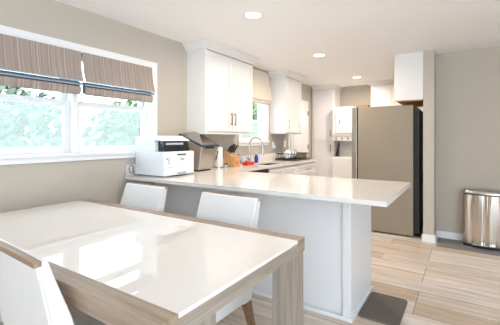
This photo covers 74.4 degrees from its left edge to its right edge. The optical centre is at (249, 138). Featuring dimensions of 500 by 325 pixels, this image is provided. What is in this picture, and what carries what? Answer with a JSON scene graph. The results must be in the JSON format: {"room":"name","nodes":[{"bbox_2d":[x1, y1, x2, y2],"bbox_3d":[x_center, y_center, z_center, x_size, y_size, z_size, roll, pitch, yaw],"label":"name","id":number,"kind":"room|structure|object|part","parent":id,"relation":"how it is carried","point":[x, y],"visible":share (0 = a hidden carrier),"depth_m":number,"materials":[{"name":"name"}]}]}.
{"room":"kitchen","nodes":[
{"label":"kitchen","id":0,"kind":"room"},
{"bbox_2d":[0,0,311,212],"bbox_3d":[-1.291,0.095,3.262,0.150,2.440,10.450,0,0,33],"label":"wall","id":1,"kind":"structure","parent":0,"point":[22,186],"depth_m":2.98,"materials":[{"name":"beige paint"}]},
{"bbox_2d":[0,25,156,164],"bbox_3d":[-1.566,-0.311,2.800,0.175,1.002,1.885,0,0,33],"label":"window","id":2,"kind":"structure","parent":1,"relation":"in","point":[70,150],"depth_m":2.81,"materials":[{"name":"white"}]},
{"bbox_3d":[-1.798,-0.102,2.468,0.040,0.455,0.863,0,0,33],"label":"sash","id":3,"kind":"part","parent":2,"relation":"part of","materials":[{"name":"white"}]},
{"bbox_2d":[0,33,83,93],"bbox_3d":[-1.685,-0.557,2.400,0.089,0.364,0.935,0,0,33],"label":"roman shade","id":4,"kind":"object","parent":2,"relation":"attached to","point":[21,55],"visible":1,"depth_m":2.50,"materials":[{"name":"brown fabric"}]},
{"bbox_3d":[-1.835,-0.515,2.493,0.040,0.450,0.863,0,0,33],"label":"sash","id":5,"kind":"part","parent":2,"relation":"part of","materials":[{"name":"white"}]},
{"bbox_3d":[-1.558,0.134,2.794,0.155,0.026,1.885,0,0,33],"label":"sill","id":6,"kind":"part","parent":2,"relation":"part of","materials":[{"name":"white"}]},
{"bbox_3d":[-1.329,-0.102,3.187,0.040,0.455,0.763,0,0,33],"label":"sash","id":7,"kind":"part","parent":2,"relation":"part of","materials":[{"name":"white wood"}]},
{"bbox_3d":[-1.366,-0.515,3.211,0.040,0.450,0.763,0,0,33],"label":"sash","id":8,"kind":"part","parent":2,"relation":"part of","materials":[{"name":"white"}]},
{"bbox_2d":[81,52,154,102],"bbox_3d":[-1.218,-0.557,3.116,0.089,0.364,0.745,0,0,33],"label":"roman shade","id":9,"kind":"object","parent":2,"relation":"attached to","point":[98,70],"visible":0.97,"depth_m":3.06,"materials":[{"name":"brown fabric"}]},
{"bbox_2d":[125,153,281,175],"bbox_3d":[-0.261,0.311,4.685,0.020,0.112,3.500,0,0,33],"label":"backsplash","id":10,"kind":"structure","parent":1,"relation":"attached to","point":[272,156],"depth_m":5.00,"materials":[{"name":"white stone"}]},
{"bbox_2d":[182,38,260,134],"bbox_3d":[-0.324,-0.590,4.255,0.385,1.070,1.140,0,0,33],"label":"upper cabinet","id":11,"kind":"object","parent":1,"relation":"attached to","point":[219,75],"visible":0.96,"depth_m":3.97,"materials":[{"name":"white wood"}]},
{"bbox_3d":[-0.366,-0.555,3.994,0.019,0.930,0.477,0,0,33],"label":"door","id":12,"kind":"part","parent":11,"relation":"part of","materials":[{"name":"white wood"}]},
{"bbox_3d":[-0.324,-1.077,4.255,0.385,0.095,1.140,0,0,33],"label":"crown moulding","id":13,"kind":"part","parent":11,"relation":"part of","materials":[{"name":"white wood"}]},
{"bbox_3d":[-0.359,-0.062,4.278,0.300,0.015,0.990,0,0,33],"label":"light rail","id":14,"kind":"part","parent":11,"relation":"part of","materials":[{"name":"white wood"}]},
{"bbox_3d":[-0.102,-0.555,4.398,0.019,0.930,0.477,0,0,33],"label":"door","id":15,"kind":"part","parent":11,"relation":"part of","materials":[{"name":"white wood"}]},
{"bbox_2d":[237,103,269,145],"bbox_3d":[0.018,-0.424,5.226,0.175,1.067,0.900,0,0,33],"label":"window","id":16,"kind":"structure","parent":1,"relation":"in","point":[262,120],"depth_m":5.49,"materials":[{"name":"white"}]},
{"bbox_3d":[0.007,-0.130,5.232,0.040,0.350,0.686,0,0,33],"label":"sash","id":17,"kind":"part","parent":16,"relation":"part of","materials":[{"name":"white wood"}]},
{"bbox_3d":[0.026,0.054,5.220,0.155,0.026,0.900,0,0,33],"label":"sill","id":18,"kind":"part","parent":16,"relation":"part of","materials":[{"name":"white"}]},
{"bbox_3d":[-0.030,-0.575,5.257,0.040,0.620,0.686,0,0,33],"label":"sash","id":19,"kind":"part","parent":16,"relation":"part of","materials":[{"name":"white wood"}]},
{"bbox_2d":[253,68,272,104],"bbox_3d":[0.114,-0.830,5.169,0.073,0.530,0.860,0,0,33],"label":"roman shade","id":20,"kind":"object","parent":1,"relation":"attached to","point":[262,94],"visible":0.65,"depth_m":5.28,"materials":[{"name":"beige fabric"}]},
{"bbox_3d":[0.092,-0.980,5.177,0.028,0.230,0.830,0,0,33],"label":"panel","id":21,"kind":"part","parent":20,"relation":"part of","materials":[{"name":"beige fabric"}]},
{"bbox_2d":[268,70,306,133],"bbox_3d":[0.674,-0.605,5.782,0.385,1.040,0.770,0,0,33],"label":"upper cabinet","id":22,"kind":"object","parent":1,"relation":"attached to","point":[285,107],"visible":1,"depth_m":5.58,"materials":[{"name":"white wood"}]},
{"bbox_3d":[0.674,-1.077,5.782,0.385,0.095,0.770,0,0,33],"label":"crown moulding","id":23,"kind":"part","parent":22,"relation":"part of","materials":[{"name":"white wood"}]},
{"bbox_3d":[0.764,-0.562,5.724,0.019,0.915,0.590,0,0,33],"label":"door","id":24,"kind":"part","parent":22,"relation":"part of","materials":[{"name":"white wood"}]},
{"bbox_2d":[288,100,308,156],"bbox_3d":[0.989,0.265,6.568,0.050,2.100,0.940,0,0,33],"label":"door","id":25,"kind":"structure","parent":1,"relation":"in","point":[299,142],"depth_m":6.69,"materials":[{"name":"white wood"}]},
{"bbox_3d":[0.999,0.490,6.562,0.007,1.350,0.600,0,0,33],"label":"panel","id":26,"kind":"part","parent":25,"relation":"part of","materials":[{"name":"white wood"}]},
{"bbox_2d":[0,228,499,324],"bbox_3d":[1.296,1.375,1.572,6.350,0.120,10.450,0,0,33],"label":"floor","id":27,"kind":"structure","parent":0,"point":[439,285],"depth_m":2.93,"materials":[{"name":"brown wood"}]},
{"bbox_2d":[0,238,106,324],"bbox_3d":[-0.661,0.844,1.387,0.478,0.942,0.634,0,0,36],"label":"dining chair","id":28,"kind":"object","parent":27,"relation":"on","point":[30,293],"visible":0.74,"depth_m":1.09,"materials":[{"name":"white leather"}]},
{"bbox_3d":[-0.619,0.915,1.447,0.470,0.140,0.487,0,0,36],"label":"seat","id":29,"kind":"part","parent":28,"relation":"part of","materials":[{"name":"white leather"}]},
{"bbox_2d":[120,183,167,211],"bbox_3d":[-1.015,0.844,2.440,0.478,0.942,0.634,0,0,34],"label":"dining chair","id":30,"kind":"object","parent":27,"relation":"on","point":[145,196],"visible":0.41,"depth_m":2.62,"materials":[{"name":"white plastic"}]},
{"bbox_2d":[0,199,304,324],"bbox_3d":[-0.817,0.914,1.859,1.998,0.801,0.980,0,0,33],"label":"dining table","id":31,"kind":"object","parent":27,"relation":"on","point":[115,264],"visible":0.94,"depth_m":1.48,"materials":[{"name":"white paint"}]},
{"bbox_3d":[-0.203,0.951,1.027,0.046,0.729,0.252,0,0,33],"label":"leg","id":32,"kind":"part","parent":31,"relation":"part of","materials":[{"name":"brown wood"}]},
{"bbox_3d":[-0.006,0.561,1.330,0.048,0.058,0.832,0,0,33],"label":"rail","id":33,"kind":"part","parent":31,"relation":"part of","materials":[{"name":"brown wood"}]},
{"bbox_3d":[0.192,0.951,1.631,0.046,0.729,0.252,0,0,33],"label":"leg","id":34,"kind":"part","parent":31,"relation":"part of","materials":[{"name":"brown wood"}]},
{"bbox_2d":[196,191,260,324],"bbox_3d":[-0.306,0.844,1.965,0.478,0.942,0.634,0,0,35],"label":"dining chair","id":35,"kind":"object","parent":27,"relation":"on","point":[241,210],"visible":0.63,"depth_m":2.10,"materials":[{"name":"white leather"}]},
{"bbox_3d":[-0.347,0.915,1.905,0.470,0.140,0.487,0,0,35],"label":"seat","id":36,"kind":"part","parent":35,"relation":"part of","materials":[{"name":"white leather"}]},
{"bbox_3d":[0.001,1.145,2.041,0.045,0.340,0.149,0,0,35],"label":"leg","id":37,"kind":"part","parent":35,"relation":"part of","materials":[{"name":"brown wood"}]},
{"bbox_2d":[249,169,268,172],"bbox_3d":[-0.125,0.849,4.286,0.584,0.892,0.620,0,0,33],"label":"dishwasher","id":38,"kind":"object","parent":27,"relation":"on","point":[262,170],"visible":0.07,"depth_m":4.29,"materials":[{"name":"grey metal"}]},
{"bbox_2d":[155,182,372,322],"bbox_3d":[0.021,0.856,3.179,2.098,0.918,0.635,0,0,33],"label":"base cabinet","id":39,"kind":"object","parent":27,"relation":"on","point":[337,252],"visible":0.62,"depth_m":2.53,"materials":[{"name":"white wood"}]},
{"bbox_2d":[125,159,410,206],"bbox_3d":[0.740,0.382,4.032,2.410,0.030,3.500,0,0,33],"label":"countertop","id":40,"kind":"structure","parent":39,"relation":"on","point":[381,193],"depth_m":2.69,"materials":[{"name":"white stone"}]},
{"bbox_2d":[135,136,193,177],"bbox_3d":[-0.862,0.169,3.352,0.422,0.397,0.410,0,0,33],"label":"printer","id":41,"kind":"object","parent":40,"relation":"on","point":[156,156],"visible":1,"depth_m":3.20,"materials":[{"name":"white plastic"}]},
{"bbox_3d":[-0.886,0.007,3.350,0.383,0.075,0.379,0,0,33],"label":"scanner lid","id":42,"kind":"part","parent":41,"relation":"part of","materials":[{"name":"white plastic"}]},
{"bbox_3d":[-0.752,0.074,3.274,0.097,0.102,0.330,0,0,33],"label":"control panel","id":43,"kind":"part","parent":41,"relation":"part of","materials":[{"name":"black plastic"}]},
{"bbox_2d":[166,166,192,175],"bbox_3d":[-0.690,0.313,3.240,0.006,0.068,0.370,0,0,33],"label":"paper tray","id":44,"kind":"object","parent":41,"relation":"on","point":[170,170],"depth_m":3.22,"materials":[{"name":"white plastic"}]},
{"bbox_2d":[179,132,218,171],"bbox_3d":[-0.593,0.142,3.839,0.356,0.449,0.315,0,0,33],"label":"bin","id":45,"kind":"object","parent":40,"relation":"on","point":[204,149],"visible":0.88,"depth_m":3.73,"materials":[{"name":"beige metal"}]},
{"bbox_3d":[-0.594,-0.006,3.840,0.328,0.153,0.272,0,0,33],"label":"lid","id":46,"kind":"part","parent":45,"relation":"part of","materials":[{"name":"silver metal"}]},
{"bbox_2d":[214,146,223,167],"bbox_3d":[-0.394,0.222,4.151,0.124,0.290,0.124,0,0,33],"label":"paper towel roll","id":47,"kind":"object","parent":40,"relation":"on","point":[219,162],"visible":0.84,"depth_m":4.11,"materials":[{"name":"white paper"}]},
{"bbox_2d":[224,151,239,166],"bbox_3d":[-0.238,0.267,4.324,0.173,0.200,0.140,0,0,33],"label":"knife block","id":48,"kind":"object","parent":40,"relation":"on","point":[233,160],"visible":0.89,"depth_m":4.27,"materials":[{"name":"brown wood"}]},
{"bbox_2d":[243,160,253,165],"bbox_3d":[-0.021,0.335,4.576,0.089,0.065,0.169,0,0,33],"label":"tray","id":49,"kind":"object","parent":40,"relation":"on","point":[247,162],"visible":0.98,"depth_m":4.52,"materials":[{"name":"red plastic"}]},
{"bbox_2d":[246,137,263,160],"bbox_3d":[0.065,0.169,4.837,0.271,0.396,0.121,0,0,33],"label":"faucet","id":50,"kind":"object","parent":40,"relation":"on","point":[249,155],"visible":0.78,"depth_m":4.88,"materials":[{"name":"silver metal"}]},
{"bbox_2d":[254,152,257,162],"bbox_3d":[0.097,0.284,5.049,0.060,0.165,0.060,0,0,33],"label":"dish soap bottle","id":51,"kind":"object","parent":40,"relation":"on","point":[256,155],"visible":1,"depth_m":5.03,"materials":[{"name":"blue plastic"}]},
{"bbox_2d":[275,153,309,160],"bbox_3d":[0.749,0.309,5.746,0.400,0.115,0.570,0,0,33],"label":"dish rack","id":52,"kind":"object","parent":40,"relation":"on","point":[283,158],"visible":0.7,"depth_m":5.58,"materials":[{"name":"grey metal"}]},
{"bbox_2d":[284,150,291,157],"bbox_3d":[0.632,0.260,5.558,0.152,0.149,0.037,0,0,32],"label":"dinner plate","id":53,"kind":"object","parent":52,"relation":"in","point":[286,152],"visible":1,"depth_m":5.55,"materials":[{"name":"white ceramic"}]},
{"bbox_2d":[275,158,309,160],"bbox_3d":[0.749,0.360,5.746,0.400,0.014,0.570,0,0,33],"label":"drip tray","id":54,"kind":"object","parent":52,"relation":"on","point":[284,159],"depth_m":5.58,"materials":[{"name":"grey"}]},
{"bbox_2d":[294,152,306,157],"bbox_3d":[0.876,0.288,5.841,0.211,0.089,0.210,0,0,33],"label":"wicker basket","id":55,"kind":"object","parent":52,"relation":"in","point":[299,155],"visible":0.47,"depth_m":5.75,"materials":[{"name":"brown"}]},
{"bbox_3d":[0.021,1.299,3.179,2.098,0.032,0.635,0,0,33],"label":"shoe moulding","id":56,"kind":"part","parent":39,"relation":"part of","materials":[{"name":"white wood"}]},
{"bbox_3d":[0.697,0.856,2.379,0.055,0.918,0.014,0,0,33],"label":"corner trim","id":57,"kind":"part","parent":39,"relation":"part of","materials":[{"name":"white wood"}]},
{"bbox_3d":[0.885,0.856,2.621,0.015,0.918,0.613,0,0,33],"label":"panel","id":58,"kind":"part","parent":39,"relation":"part of","materials":[{"name":"white wood"}]},
{"bbox_2d":[268,164,296,174],"bbox_3d":[0.262,0.857,4.941,0.564,0.917,0.880,0,0,33],"label":"base cabinet","id":59,"kind":"object","parent":27,"relation":"on","point":[290,169],"visible":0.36,"depth_m":4.82,"materials":[{"name":"white wood"}]},
{"bbox_3d":[0.371,0.817,4.611,0.019,0.797,0.427,0,0,33],"label":"door","id":60,"kind":"part","parent":59,"relation":"part of","materials":[{"name":"white wood"}]},
{"bbox_3d":[0.608,0.817,4.973,0.019,0.797,0.427,0,0,33],"label":"door","id":61,"kind":"part","parent":59,"relation":"part of","materials":[{"name":"white wood"}]},
{"bbox_2d":[296,162,314,175],"bbox_3d":[0.731,0.857,5.629,0.598,0.917,0.775,0,0,33],"label":"base cabinet","id":62,"kind":"object","parent":27,"relation":"on","point":[308,169],"visible":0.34,"depth_m":5.47,"materials":[{"name":"white wood"}]},
{"bbox_2d":[311,84,343,176],"bbox_3d":[1.668,0.095,7.107,0.570,2.440,0.475,0,0,33],"label":"pantry cabinet","id":63,"kind":"object","parent":27,"relation":"on","point":[324,97],"visible":0.72,"depth_m":6.97,"materials":[{"name":"white wood"}]},
{"bbox_3d":[1.549,-0.490,6.980,0.430,1.060,0.019,0,0,33],"label":"door","id":64,"kind":"part","parent":63,"relation":"part of","materials":[{"name":"white wood"}]},
{"bbox_3d":[1.549,0.635,6.980,0.430,1.160,0.019,0,0,33],"label":"door","id":65,"kind":"part","parent":63,"relation":"part of","materials":[{"name":"white wood"}]},
{"bbox_3d":[1.674,-1.077,7.103,0.555,0.095,0.475,0,0,33],"label":"crown moulding","id":66,"kind":"part","parent":63,"relation":"part of","materials":[{"name":"white wood"}]},
{"bbox_2d":[332,106,352,177],"bbox_3d":[2.095,0.328,6.742,0.665,1.935,0.580,0,0,33],"label":"dryer","id":67,"kind":"object","parent":27,"relation":"on","point":[342,116],"visible":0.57,"depth_m":6.60,"materials":[{"name":"white metal"}]},
{"bbox_2d":[332,156,351,177],"bbox_3d":[2.095,0.833,6.742,0.665,0.925,0.580,0,0,33],"label":"washer","id":68,"kind":"object","parent":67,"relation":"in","point":[341,165],"depth_m":6.57,"materials":[{"name":"white metal"}]},
{"bbox_3d":[2.111,-0.005,6.767,0.665,0.100,0.520,0,0,33],"label":"control panel","id":69,"kind":"part","parent":67,"relation":"part of","materials":[{"name":"white plastic"}]},
{"bbox_3d":[1.956,-0.335,6.523,0.540,0.460,0.018,0,0,33],"label":"dryer door","id":70,"kind":"part","parent":67,"relation":"part of","materials":[{"name":"white metal"}]},
{"bbox_3d":[2.213,0.215,6.922,0.665,0.340,0.149,0,0,33],"label":"recess panel","id":71,"kind":"part","parent":67,"relation":"part of","materials":[{"name":"white metal"}]},
{"bbox_2d":[358,292,406,324],"bbox_3d":[1.034,1.308,2.543,0.280,0.014,0.450,0,0,33],"label":"floor mat","id":72,"kind":"object","parent":27,"relation":"on","point":[380,308],"visible":1,"depth_m":2.51,"materials":[{"name":"grey fabric"}]},
{"bbox_2d":[352,105,422,235],"bbox_3d":[2.070,0.417,4.949,0.936,1.795,0.890,0,0,33],"label":"refrigerator","id":73,"kind":"object","parent":27,"relation":"on","point":[387,141],"visible":0.73,"depth_m":4.51,"materials":[{"name":"silver metal"}]},
{"bbox_3d":[1.634,0.128,4.967,0.073,1.175,0.440,0,0,33],"label":"door","id":74,"kind":"part","parent":73,"relation":"part of","materials":[{"name":"silver metal"}]},
{"bbox_2d":[436,237,499,255],"bbox_3d":[2.821,1.310,3.903,1.045,0.010,0.400,0,0,33],"label":"mat","id":75,"kind":"object","parent":27,"relation":"on","point":[442,242],"visible":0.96,"depth_m":3.98,"materials":[{"name":"grey fabric"}]},
{"bbox_2d":[463,188,499,250],"bbox_3d":[2.856,0.968,3.943,0.515,0.674,0.265,0,0,33],"label":"trash can","id":76,"kind":"object","parent":75,"relation":"on","point":[481,208],"visible":1,"depth_m":3.92,"materials":[{"name":"silver metal"}]},
{"bbox_3d":[2.869,0.648,3.963,0.512,0.034,0.216,0,0,33],"label":"lid","id":77,"kind":"part","parent":76,"relation":"part of","materials":[{"name":"silver metal"}]},
{"bbox_2d":[56,0,499,86],"bbox_3d":[1.296,-1.200,1.572,6.350,0.150,10.450,0,0,33],"label":"ceiling","id":78,"kind":"structure","parent":0,"point":[363,38],"depth_m":3.33,"materials":[{"name":"white paint"}]},
{"bbox_2d":[243,11,263,18],"bbox_3d":[0.030,-1.121,2.990,0.190,0.008,0.190,0,0,33],"label":"recessed light","id":79,"kind":"object","parent":78,"relation":"in","point":[249,14],"visible":1,"depth_m":2.97,"materials":[{"name":"white"}]},
{"bbox_2d":[312,53,325,56],"bbox_3d":[0.929,-1.121,4.422,0.190,0.008,0.190,0,0,33],"label":"recessed light","id":80,"kind":"object","parent":78,"relation":"in","point":[316,54],"visible":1,"depth_m":4.42,"materials":[{"name":"white"}]},
{"bbox_2d":[340,85,370,106],"bbox_3d":[2.567,0.095,6.893,2.340,2.440,0.150,0,0,33],"label":"wall","id":81,"kind":"structure","parent":0,"point":[350,95],"depth_m":7.01,"materials":[{"name":"beige paint"}]},
{"bbox_2d":[366,79,422,111],"bbox_3d":[2.892,-0.805,6.343,1.175,0.640,0.415,0,0,33],"label":"upper cabinet","id":82,"kind":"object","parent":81,"relation":"attached to","point":[382,91],"visible":0.21,"depth_m":6.37,"materials":[{"name":"white wood"}]},
{"bbox_3d":[2.892,-1.077,6.343,1.175,0.095,0.415,0,0,33],"label":"crown moulding","id":83,"kind":"part","parent":82,"relation":"part of","materials":[{"name":"white wood"}]},
{"bbox_3d":[2.546,-0.760,6.400,0.355,0.520,0.019,0,0,33],"label":"door","id":84,"kind":"part","parent":82,"relation":"part of","materials":[{"name":"white wood"}]},
{"bbox_3d":[2.848,-0.760,6.203,0.355,0.520,0.019,0,0,33],"label":"door","id":85,"kind":"part","parent":82,"relation":"part of","materials":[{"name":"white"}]},
{"bbox_2d":[423,50,435,234],"bbox_3d":[2.916,0.095,5.173,0.125,2.440,2.350,0,0,33],"label":"wall","id":86,"kind":"structure","parent":0,"point":[429,56],"depth_m":4.19,"materials":[{"name":"beige paint"}]},
{"bbox_2d":[394,51,422,106],"bbox_3d":[2.350,-0.810,4.740,0.347,0.627,0.993,0,0,33],"label":"upper cabinet","id":87,"kind":"object","parent":86,"relation":"attached to","point":[408,67],"visible":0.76,"depth_m":4.33,"materials":[{"name":"white wood"}]},
{"bbox_3d":[2.078,-0.812,4.624,0.018,0.585,0.485,0,0,33],"label":"door","id":88,"kind":"part","parent":87,"relation":"part of","materials":[{"name":"white wood"}]},
{"bbox_2d":[422,231,436,242],"bbox_3d":[2.342,1.268,4.294,0.153,0.095,0.280,0,0,33],"label":"baseboard","id":89,"kind":"structure","parent":86,"relation":"attached to","point":[425,237],"depth_m":4.18,"materials":[{"name":"white wood"}]},
{"bbox_2d":[436,47,499,233],"bbox_3d":[4.079,0.095,3.433,3.725,2.440,0.150,0,0,33],"label":"wall","id":90,"kind":"structure","parent":0,"point":[467,82],"depth_m":4.21,"materials":[{"name":"beige paint"}]},
{"bbox_2d":[437,230,462,240],"bbox_3d":[3.985,1.268,3.396,3.581,0.095,0.014,0,0,33],"label":"baseboard","id":91,"kind":"structure","parent":90,"relation":"attached to","point":[442,234],"depth_m":4.29,"materials":[{"name":"white wood"}]},
{"label":"outside","id":92,"kind":"structure","parent":0,"visible":0},
{"bbox_3d":[-13.883,1.715,18.025,37.040,0.100,45.000,0,0,33],"label":"ground","id":93,"kind":"structure","parent":92,"visible":0},
{"bbox_2d":[0,85,61,147],"bbox_3d":[-6.178,0.105,8.235,3.223,3.120,3.117,0,0,-12],"label":"tree","id":94,"kind":"object","parent":93,"relation":"on","point":[12,125],"visible":0.5,"depth_m":7.95,"materials":[{"name":"green plant"}]},
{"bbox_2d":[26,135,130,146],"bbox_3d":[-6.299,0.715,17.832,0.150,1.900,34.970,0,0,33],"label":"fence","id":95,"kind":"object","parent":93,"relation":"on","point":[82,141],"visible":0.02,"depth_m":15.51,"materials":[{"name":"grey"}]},
{"bbox_2d":[80,100,139,145],"bbox_3d":[-3.958,0.168,10.974,3.091,2.994,3.001,0,0,-25],"label":"tree","id":96,"kind":"object","parent":93,"relation":"on","point":[125,126],"visible":0.34,"depth_m":10.08,"materials":[{"name":"green plant"}]},
{"bbox_2d":[242,103,257,137],"bbox_3d":[0.284,-0.113,16.818,4.043,3.555,4.045,0,0,33],"label":"tree","id":97,"kind":"object","parent":93,"relation":"on","point":[255,125],"visible":0.05,"depth_m":15.93,"materials":[{"name":"green plant"}]}
]}

